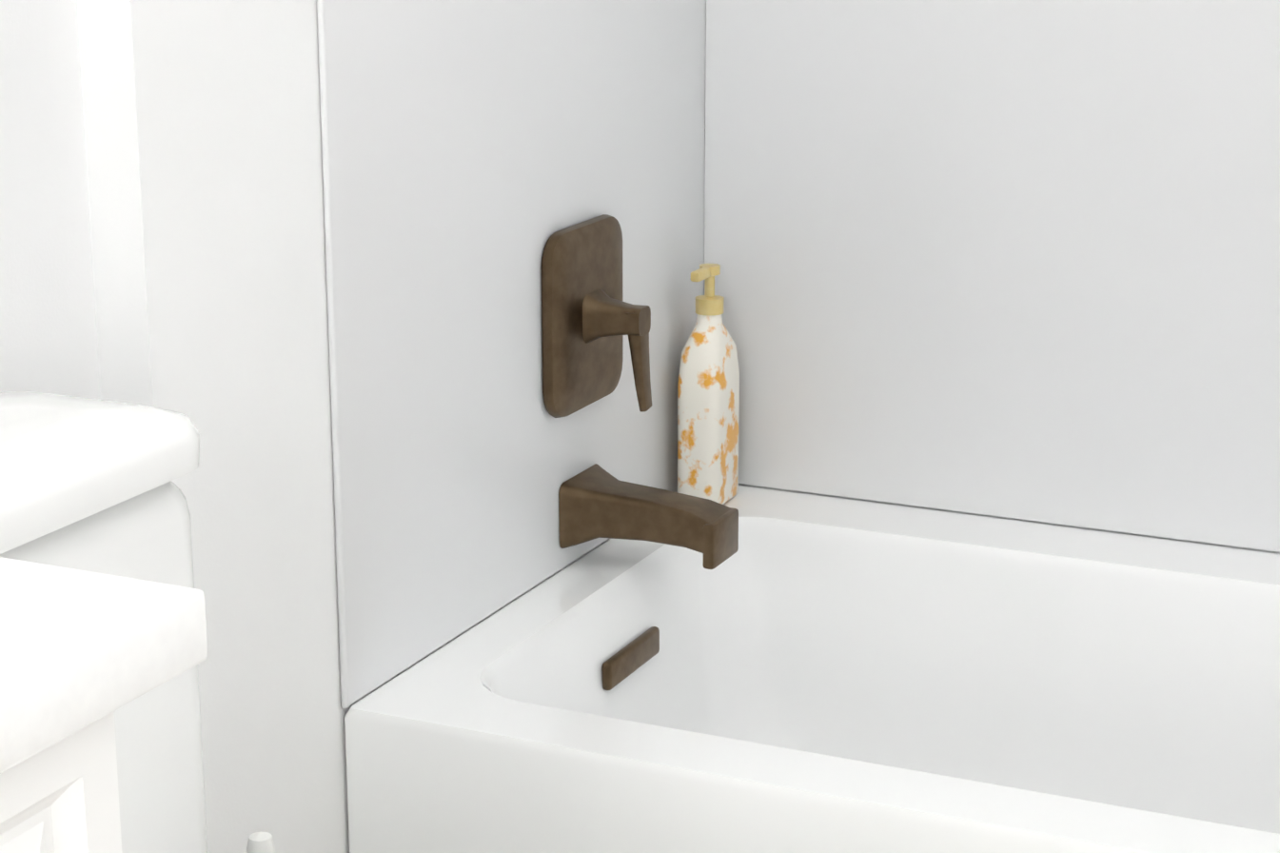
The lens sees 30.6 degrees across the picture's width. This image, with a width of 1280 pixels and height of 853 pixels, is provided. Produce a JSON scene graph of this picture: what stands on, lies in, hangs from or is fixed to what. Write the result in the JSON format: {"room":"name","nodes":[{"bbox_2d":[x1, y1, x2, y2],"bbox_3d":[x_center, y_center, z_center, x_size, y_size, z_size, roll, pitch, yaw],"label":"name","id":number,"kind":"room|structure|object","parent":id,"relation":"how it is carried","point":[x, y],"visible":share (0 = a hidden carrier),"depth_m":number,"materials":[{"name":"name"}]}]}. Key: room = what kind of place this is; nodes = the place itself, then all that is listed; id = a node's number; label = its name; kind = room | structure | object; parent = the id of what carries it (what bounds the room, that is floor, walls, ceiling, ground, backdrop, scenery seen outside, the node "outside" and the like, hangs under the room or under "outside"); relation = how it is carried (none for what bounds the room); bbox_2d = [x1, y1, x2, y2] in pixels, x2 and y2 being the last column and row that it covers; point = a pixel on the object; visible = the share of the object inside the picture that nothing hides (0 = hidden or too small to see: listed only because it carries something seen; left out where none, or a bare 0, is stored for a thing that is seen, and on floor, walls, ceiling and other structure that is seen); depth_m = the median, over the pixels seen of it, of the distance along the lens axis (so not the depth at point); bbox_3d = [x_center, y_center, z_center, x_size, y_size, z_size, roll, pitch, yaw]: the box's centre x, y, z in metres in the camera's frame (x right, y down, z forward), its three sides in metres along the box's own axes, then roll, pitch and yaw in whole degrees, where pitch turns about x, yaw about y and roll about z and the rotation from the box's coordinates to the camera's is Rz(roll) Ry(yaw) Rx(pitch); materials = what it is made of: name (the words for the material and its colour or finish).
{"room":"bathroom","nodes":[
{"label":"bathroom","id":0,"kind":"room"},
{"bbox_2d":[0,0,100,399],"bbox_3d":[-1.134,-0.437,0.349,0.160,3.210,3.040,7,16,24],"label":"wall","id":1,"kind":"structure","parent":0,"point":[48,332],"depth_m":1.76,"materials":[{"name":"paint"}]},
{"bbox_2d":[76,0,610,852],"bbox_3d":[-0.208,-0.940,2.241,0.210,3.210,1.290,7,16,24],"label":"wall","id":2,"kind":"structure","parent":0,"point":[202,126],"depth_m":1.95,"materials":[{"name":"paint"}]},
{"bbox_2d":[541,214,651,417],"bbox_3d":[-0.030,-0.115,2.484,0.078,0.200,0.176,7,16,24],"label":"tub valve","id":3,"kind":"object","parent":2,"relation":"attached to","point":[590,318],"visible":1,"depth_m":2.47,"materials":[{"name":"brown metal"}]},
{"bbox_2d":[558,463,738,569],"bbox_3d":[0.013,0.097,2.520,0.174,0.077,0.100,7,16,24],"label":"tub spout","id":4,"kind":"object","parent":2,"relation":"attached to","point":[597,501],"visible":1,"depth_m":2.50,"materials":[{"name":"brown metal"}]},
{"bbox_2d":[738,483,1279,553],"bbox_3d":[0.978,-0.955,2.294,1.900,3.210,0.200,7,16,24],"label":"wall","id":5,"kind":"structure","parent":0,"point":[1013,519],"depth_m":2.72,"materials":[{"name":"paint"}]},
{"bbox_3d":[0.048,1.119,0.936,2.250,0.100,4.330,7,16,24],"label":"floor","id":6,"kind":"structure","parent":0,"visible":0},
{"bbox_2d":[0,391,207,852],"bbox_3d":[-0.222,0.460,1.533,0.728,0.861,0.376,7,16,24],"label":"toilet","id":7,"kind":"object","parent":6,"relation":"on","point":[87,484],"visible":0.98,"depth_m":1.61,"materials":[{"name":"ceramic"}]},
{"bbox_2d":[0,556,207,852],"bbox_3d":[-0.612,0.512,0.885,0.558,1.094,0.807,7,16,24],"label":"bathroom vanity","id":8,"kind":"object","parent":6,"relation":"on","point":[84,655],"visible":1,"depth_m":0.98,"materials":[{"name":"paint"}]},
{"bbox_2d":[246,830,275,852],"bbox_3d":[-0.299,0.554,1.901,0.076,0.488,0.076,7,16,24],"label":"plunger","id":9,"kind":"object","parent":6,"relation":"on","point":[261,841],"visible":1,"depth_m":1.83,"materials":[{"name":"plastic"}]},
{"bbox_2d":[344,485,1279,852],"bbox_3d":[0.670,0.478,2.230,1.694,0.467,0.832,7,16,24],"label":"bathtub","id":10,"kind":"object","parent":6,"relation":"on","point":[799,672],"visible":0.92,"depth_m":2.54,"materials":[{"name":"ceramic"}]},
{"bbox_2d":[677,263,739,504],"bbox_3d":[0.081,-0.050,2.750,0.052,0.285,0.089,7,16,24],"label":"soap bottle","id":11,"kind":"object","parent":10,"relation":"on","point":[708,401],"visible":0.98,"depth_m":2.72,"materials":[{"name":"white plastic"}]},
{"bbox_2d":[316,0,1279,708],"bbox_3d":[0.671,-0.550,1.957,1.699,1.658,0.833,7,16,24],"label":"tub surround","id":12,"kind":"object","parent":10,"relation":"on","point":[1015,259],"visible":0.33,"depth_m":2.58,"materials":[{"name":"plastic"}]}
]}

